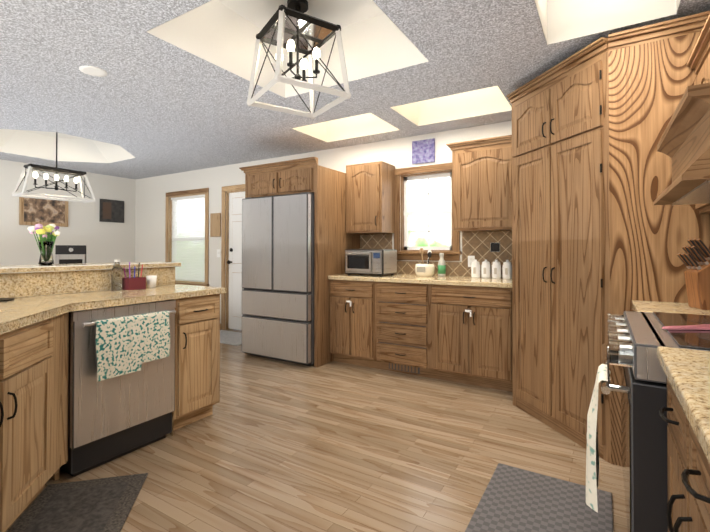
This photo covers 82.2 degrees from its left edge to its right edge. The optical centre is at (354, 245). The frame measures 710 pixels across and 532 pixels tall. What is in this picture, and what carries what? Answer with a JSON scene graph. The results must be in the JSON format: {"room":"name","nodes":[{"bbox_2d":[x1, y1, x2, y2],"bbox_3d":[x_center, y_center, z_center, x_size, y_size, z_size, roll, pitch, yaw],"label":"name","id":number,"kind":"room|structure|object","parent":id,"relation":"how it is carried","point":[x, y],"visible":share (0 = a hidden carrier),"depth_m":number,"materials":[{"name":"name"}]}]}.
{"room":"kitchen","nodes":[
{"label":"kitchen","id":0,"kind":"room"},
{"bbox_2d":[0,159,135,265],"bbox_3d":[-5.868,-0.038,4.208,0.120,2.540,7.250,0,-1,31],"label":"wall","id":1,"kind":"structure","parent":0,"point":[107,242],"depth_m":6.47,"materials":[{"name":"white paint"}]},
{"bbox_2d":[19,197,67,226],"bbox_3d":[-4.636,-0.520,6.079,0.031,0.460,0.620,0,-1,31],"label":"framed picture","id":2,"kind":"object","parent":1,"relation":"attached to","point":[35,211],"visible":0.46,"depth_m":6.04,"materials":[{"name":"brown wood"}]},
{"bbox_2d":[99,199,123,222],"bbox_3d":[-4.128,-0.582,6.918,0.024,0.380,0.400,0,-1,31],"label":"plaque","id":3,"kind":"object","parent":1,"relation":"attached to","point":[111,210],"visible":0.94,"depth_m":6.90,"materials":[{"name":"brown"}]},
{"bbox_2d":[5,329,627,531],"bbox_3d":[-2.450,1.262,2.107,8.130,0.100,7.490,0,-1,31],"label":"floor","id":4,"kind":"structure","parent":0,"point":[270,445],"depth_m":2.34,"materials":[{"name":"brown wood"}]},
{"bbox_2d":[0,314,68,531],"bbox_3d":[-1.379,0.769,1.508,0.691,0.874,0.665,0,-1,31],"label":"base cabinet","id":5,"kind":"object","parent":4,"relation":"on","point":[34,364],"depth_m":1.75,"materials":[{"name":"brown wood"}]},
{"bbox_2d":[7,473,147,531],"bbox_3d":[-1.093,1.196,1.171,0.460,0.014,1.900,0,-1,-14],"label":"area rug","id":6,"kind":"object","parent":4,"relation":"on","point":[100,505],"visible":0.96,"depth_m":1.86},
{"bbox_2d":[0,261,180,297],"bbox_3d":[-2.688,0.659,1.356,0.355,1.090,4.510,0,-1,31],"label":"breakfast bar","id":7,"kind":"object","parent":4,"relation":"on","point":[17,281],"depth_m":2.54,"materials":[{"name":"beige stone"}]},
{"bbox_2d":[27,224,59,264],"bbox_3d":[-1.954,-0.006,2.563,0.172,0.264,0.175,0,-1,31],"label":"vase","id":8,"kind":"object","parent":7,"relation":"on","point":[46,238],"visible":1,"depth_m":2.54,"materials":[{"name":"clear glass"}]},
{"bbox_2d":[60,300,175,476],"bbox_3d":[-1.486,0.781,2.448,0.586,0.868,0.583,0,-1,31],"label":"stainless steel dishwasher","id":9,"kind":"object","parent":4,"relation":"on","point":[121,387],"visible":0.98,"depth_m":2.26,"materials":[{"name":"grey metal"}]},
{"bbox_2d":[94,311,169,381],"bbox_3d":[-1.253,0.555,2.309,0.042,0.316,0.428,0,-1,31],"label":"dish towel","id":10,"kind":"object","parent":9,"relation":"hanging from","point":[125,343],"depth_m":2.27,"materials":[{"name":"multicoloured fabric"}]},
{"bbox_2d":[171,294,219,435],"bbox_3d":[-1.281,0.782,2.883,0.558,0.876,0.365,0,-1,31],"label":"base cabinet","id":11,"kind":"object","parent":4,"relation":"on","point":[197,319],"depth_m":2.72,"materials":[{"name":"brown wood"}]},
{"bbox_2d":[0,284,225,333],"bbox_3d":[-1.360,0.312,1.658,1.670,0.040,2.616,0,-1,31],"label":"countertop","id":12,"kind":"structure","parent":11,"relation":"on","point":[18,313],"depth_m":2.23,"materials":[{"name":"stone"}]},
{"bbox_2d":[0,298,13,301],"bbox_3d":[-1.928,0.119,2.158,0.150,0.356,0.187,0,-1,31],"label":"paper towel holder","id":13,"kind":"object","parent":12,"relation":"on","point":[5,299],"visible":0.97,"depth_m":2.17,"materials":[{"name":"black metal"}]},
{"bbox_2d":[111,260,121,290],"bbox_3d":[-1.605,0.200,2.744,0.064,0.205,0.064,0,-1,31],"label":"bottle","id":14,"kind":"object","parent":12,"relation":"on","point":[116,283],"visible":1,"depth_m":2.72,"materials":[{"name":"clear glass"}]},
{"bbox_2d":[122,262,145,289],"bbox_3d":[-1.536,0.208,2.819,0.100,0.191,0.120,0,-1,31],"label":"utensil holder","id":15,"kind":"object","parent":12,"relation":"on","point":[132,283],"depth_m":2.78,"materials":[{"name":"red"}]},
{"bbox_2d":[146,275,156,287],"bbox_3d":[-1.471,0.262,2.943,0.072,0.085,0.071,0,-1,31],"label":"cup","id":16,"kind":"object","parent":12,"relation":"on","point":[151,280],"visible":1,"depth_m":2.92,"materials":[{"name":"white ceramic"}]},
{"bbox_2d":[220,330,241,345],"bbox_3d":[-1.707,1.240,5.492,0.930,0.008,0.560,0,-1,31],"label":"door mat","id":17,"kind":"object","parent":4,"relation":"on","point":[231,338],"visible":0.31,"depth_m":5.45,"materials":[{"name":"grey fabric"}]},
{"bbox_2d":[242,192,313,365],"bbox_3d":[-0.637,0.353,4.665,0.928,1.767,0.890,0,-1,31],"label":"refrigerator","id":18,"kind":"object","parent":4,"relation":"on","point":[278,277],"visible":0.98,"depth_m":4.24,"materials":[{"name":"grey metal"}]},
{"bbox_2d":[239,157,359,366],"bbox_3d":[-0.630,0.177,4.723,1.075,2.120,0.900,0,-1,31],"label":"tall cabinet","id":19,"kind":"object","parent":4,"relation":"on","point":[333,240],"visible":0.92,"depth_m":4.27,"materials":[{"name":"brown wood"}]},
{"bbox_2d":[330,280,512,391],"bbox_3d":[0.669,0.793,4.043,1.840,0.875,0.695,0,-1,31],"label":"base cabinet","id":20,"kind":"object","parent":4,"relation":"on","point":[458,334],"visible":0.96,"depth_m":3.71,"materials":[{"name":"brown wood"}]},
{"bbox_2d":[328,274,511,287],"bbox_3d":[0.675,0.335,4.058,1.840,0.040,0.672,0,-1,31],"label":"countertop","id":21,"kind":"structure","parent":20,"relation":"on","point":[501,282],"depth_m":3.83,"materials":[{"name":"stone"}]},
{"bbox_2d":[345,249,396,276],"bbox_3d":[0.157,0.180,4.305,0.460,0.275,0.378,0,-1,31],"label":"microwave","id":22,"kind":"object","parent":21,"relation":"on","point":[380,262],"visible":1,"depth_m":4.17,"materials":[{"name":"silver plastic"}]},
{"bbox_2d":[415,248,434,276],"bbox_3d":[0.715,0.171,4.162,0.200,0.291,0.201,0,-1,31],"label":"utensil crock","id":23,"kind":"object","parent":21,"relation":"on","point":[425,270],"visible":1,"depth_m":4.09,"materials":[{"name":"beige ceramic"}]},
{"bbox_2d":[438,253,445,276],"bbox_3d":[0.876,0.196,4.111,0.078,0.240,0.078,0,-1,31],"label":"bottle","id":24,"kind":"object","parent":21,"relation":"on","point":[441,267],"visible":1,"depth_m":4.08,"materials":[{"name":"green plastic"}]},
{"bbox_2d":[471,259,511,278],"bbox_3d":[1.304,0.225,3.895,0.380,0.178,0.087,0,-1,31],"label":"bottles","id":25,"kind":"object","parent":21,"relation":"on","point":[496,269],"visible":1,"depth_m":3.86,"materials":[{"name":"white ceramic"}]},
{"bbox_2d":[465,463,612,531],"bbox_3d":[0.605,1.197,1.431,0.530,0.016,1.580,0,-1,31],"label":"area rug","id":26,"kind":"object","parent":4,"relation":"on","point":[514,499],"visible":0.98,"depth_m":1.86,"materials":[{"name":"grey fabric"}]},
{"bbox_2d":[506,39,617,464],"bbox_3d":[1.542,0.048,3.059,0.644,2.346,1.477,0,-1,31],"label":"cabinet","id":27,"kind":"object","parent":4,"relation":"on","point":[598,236],"depth_m":2.57,"materials":[{"name":"brown wood"}]},
{"bbox_2d":[586,311,709,531],"bbox_3d":[1.244,0.737,1.385,0.786,0.935,0.757,0,-1,31],"label":"range","id":28,"kind":"object","parent":4,"relation":"on","point":[636,340],"visible":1,"depth_m":1.22,"materials":[{"name":"grey metal"}]},
{"bbox_2d":[586,364,610,512],"bbox_3d":[0.852,0.657,1.424,0.077,0.435,0.228,0,-1,31],"label":"dish towel","id":29,"kind":"object","parent":28,"relation":"hanging from","point":[603,373],"depth_m":1.36,"materials":[{"name":"white fabric"}]},
{"bbox_2d":[662,324,709,329],"bbox_3d":[1.182,0.281,1.395,0.222,0.008,0.164,0,-1,31],"label":"spoon rest","id":30,"kind":"object","parent":28,"relation":"on","point":[698,327],"visible":1,"depth_m":1.38,"materials":[{"name":"pink ceramic"}]},
{"bbox_2d":[614,15,709,465],"bbox_3d":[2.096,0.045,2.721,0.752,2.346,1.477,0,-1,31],"label":"wood wall panel","id":31,"kind":"object","parent":4,"relation":"on","point":[652,75],"depth_m":2.18,"materials":[{"name":"brown wood"}]},
{"bbox_2d":[659,379,709,531],"bbox_3d":[1.248,0.765,1.208,0.630,0.875,1.973,0,-1,31],"label":"base cabinet","id":32,"kind":"object","parent":4,"relation":"on","point":[688,482],"depth_m":0.88,"materials":[{"name":"brown wood"}]},
{"bbox_2d":[632,300,709,463],"bbox_3d":[1.250,0.308,1.204,0.617,0.040,1.985,0,-1,31],"label":"countertop","id":33,"kind":"structure","parent":32,"relation":"on","point":[687,372],"depth_m":0.91,"materials":[{"name":"stone"}]},
{"bbox_2d":[677,239,709,309],"bbox_3d":[1.651,0.132,1.888,0.234,0.325,0.110,0,-1,11],"label":"knife block","id":34,"kind":"object","parent":33,"relation":"on","point":[695,259],"visible":0.98,"depth_m":1.87,"materials":[{"name":"brown wood"}]},
{"bbox_3d":[-3.109,0.854,4.477,1.200,0.760,1.500,0,-1,31],"label":"dining table","id":35,"kind":"object","parent":4,"relation":"on","visible":0},
{"bbox_2d":[55,245,85,263],"bbox_3d":[-2.926,0.237,4.193,0.253,0.470,0.355,0,-1,-35],"label":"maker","id":36,"kind":"object","parent":35,"relation":"on","point":[70,254],"visible":0.54,"depth_m":4.05,"materials":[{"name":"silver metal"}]},
{"bbox_2d":[135,121,511,329],"bbox_3d":[-0.524,-0.028,5.273,8.130,2.540,0.140,0,-1,31],"label":"wall","id":37,"kind":"structure","parent":0,"point":[150,207],"depth_m":6.06,"materials":[{"name":"white paint"}]},
{"bbox_2d":[165,188,208,285],"bbox_3d":[-2.680,-0.093,6.550,1.110,1.575,0.190,0,-1,31],"label":"window","id":38,"kind":"structure","parent":37,"relation":"in","point":[190,248],"depth_m":6.54,"materials":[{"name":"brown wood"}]},
{"bbox_2d":[210,213,220,236],"bbox_3d":[-2.107,-0.307,6.146,0.220,0.355,0.019,0,-1,31],"label":"sign","id":39,"kind":"object","parent":37,"relation":"attached to","point":[215,224],"visible":0.98,"depth_m":6.13,"materials":[{"name":"brown wood"}]},
{"bbox_2d":[221,184,244,329],"bbox_3d":[-1.538,0.185,5.856,1.000,2.125,0.178,0,-1,31],"label":"door frame","id":40,"kind":"structure","parent":37,"relation":"attached to","point":[231,212],"depth_m":6.01,"materials":[{"name":"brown wood"}]},
{"bbox_2d":[346,161,394,233],"bbox_3d":[0.162,-0.515,4.555,0.455,0.760,0.372,0,-1,31],"label":"upper cabinet","id":41,"kind":"object","parent":37,"relation":"attached to","point":[370,197],"visible":1,"depth_m":4.43,"materials":[{"name":"brown wood"}]},
{"bbox_2d":[412,138,434,163],"bbox_3d":[0.741,-1.016,4.409,0.260,0.250,0.025,0,-1,31],"label":"framed picture","id":42,"kind":"object","parent":37,"relation":"attached to","point":[423,151],"visible":1,"depth_m":4.39},
{"bbox_2d":[394,163,461,260],"bbox_3d":[0.785,-0.348,4.436,0.790,1.025,0.190,0,-1,31],"label":"window","id":43,"kind":"structure","parent":37,"relation":"in","point":[452,252],"depth_m":4.48,"materials":[{"name":"brown wood"}]},
{"bbox_2d":[360,231,511,276],"bbox_3d":[0.848,0.091,4.343,1.840,0.455,0.009,0,-1,31],"label":"tile backsplash","id":44,"kind":"structure","parent":37,"relation":"attached to","point":[476,244],"depth_m":4.15,"materials":[{"name":"brown tile"}]},
{"bbox_2d":[468,256,474,266],"bbox_3d":[1.180,0.164,4.129,0.070,0.115,0.007,0,-1,31],"label":"outlet","id":45,"kind":"object","parent":44,"relation":"attached to","point":[470,258],"depth_m":4.13,"materials":[{"name":"white paint"}]},
{"bbox_2d":[490,243,499,251],"bbox_3d":[1.381,0.019,4.007,0.090,0.090,0.007,0,-1,31],"label":"outlet","id":46,"kind":"object","parent":44,"relation":"attached to","point":[494,247],"depth_m":4.00,"materials":[{"name":"black plastic"}]},
{"bbox_2d":[446,135,511,231],"bbox_3d":[1.254,-0.559,3.888,0.665,0.835,0.372,0,-1,31],"label":"upper cabinet","id":47,"kind":"object","parent":37,"relation":"attached to","point":[481,184],"visible":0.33,"depth_m":3.76,"materials":[{"name":"brown wood"}]},
{"bbox_2d":[0,0,709,178],"bbox_3d":[-2.450,-1.633,2.135,8.130,0.810,7.490,0,-1,31],"label":"ceiling","id":48,"kind":"structure","parent":0,"point":[167,94],"depth_m":2.92,"materials":[{"name":"white paint"}]},
{"bbox_2d":[12,132,95,202],"bbox_3d":[-3.700,-1.014,5.043,0.299,0.893,0.806,0,-1,31],"label":"pendant lantern","id":49,"kind":"object","parent":48,"relation":"hanging from","point":[41,168],"visible":0.96,"depth_m":5.01,"materials":[{"name":"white metal"}]},
{"bbox_2d":[79,65,107,76],"bbox_3d":[-1.831,-1.218,2.849,0.170,0.006,0.170,0,-1,31],"label":"recessed light","id":50,"kind":"object","parent":48,"relation":"in","point":[93,71],"visible":1,"depth_m":2.85,"materials":[{"name":"white paint"}]},
{"bbox_2d":[247,0,350,118],"bbox_3d":[-0.355,-1.193,2.521,0.496,0.623,0.490,0,-1,-34],"label":"pendant lantern","id":51,"kind":"object","parent":48,"relation":"hanging from","point":[291,27],"visible":1,"depth_m":2.48,"materials":[{"name":"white metal"}]},
{"bbox_3d":[0.967,-0.079,0.032,0.120,2.540,7.250,0,-1,31],"label":"wall","id":52,"kind":"structure","parent":0,"visible":0},
{"bbox_2d":[653,83,709,204],"bbox_3d":[1.356,-0.310,1.327,0.557,0.269,0.761,0,-1,31],"label":"wood range hood","id":53,"kind":"object","parent":52,"relation":"attached to","point":[684,143],"visible":1,"depth_m":1.30,"materials":[{"name":"brown wood"}]},
{"bbox_2d":[687,14,709,213],"bbox_3d":[1.351,-0.555,1.153,0.382,0.775,1.980,0,-1,31],"label":"upper cabinet","id":54,"kind":"object","parent":52,"relation":"attached to","point":[699,61],"visible":0.23,"depth_m":1.89,"materials":[{"name":"brown wood"}]},
{"label":"outside","id":55,"kind":"structure","parent":0,"visible":0},
{"bbox_2d":[177,177,449,277],"bbox_3d":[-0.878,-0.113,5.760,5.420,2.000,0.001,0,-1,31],"label":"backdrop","id":56,"kind":"structure","parent":55,"point":[437,221],"depth_m":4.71,"materials":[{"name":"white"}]}
]}

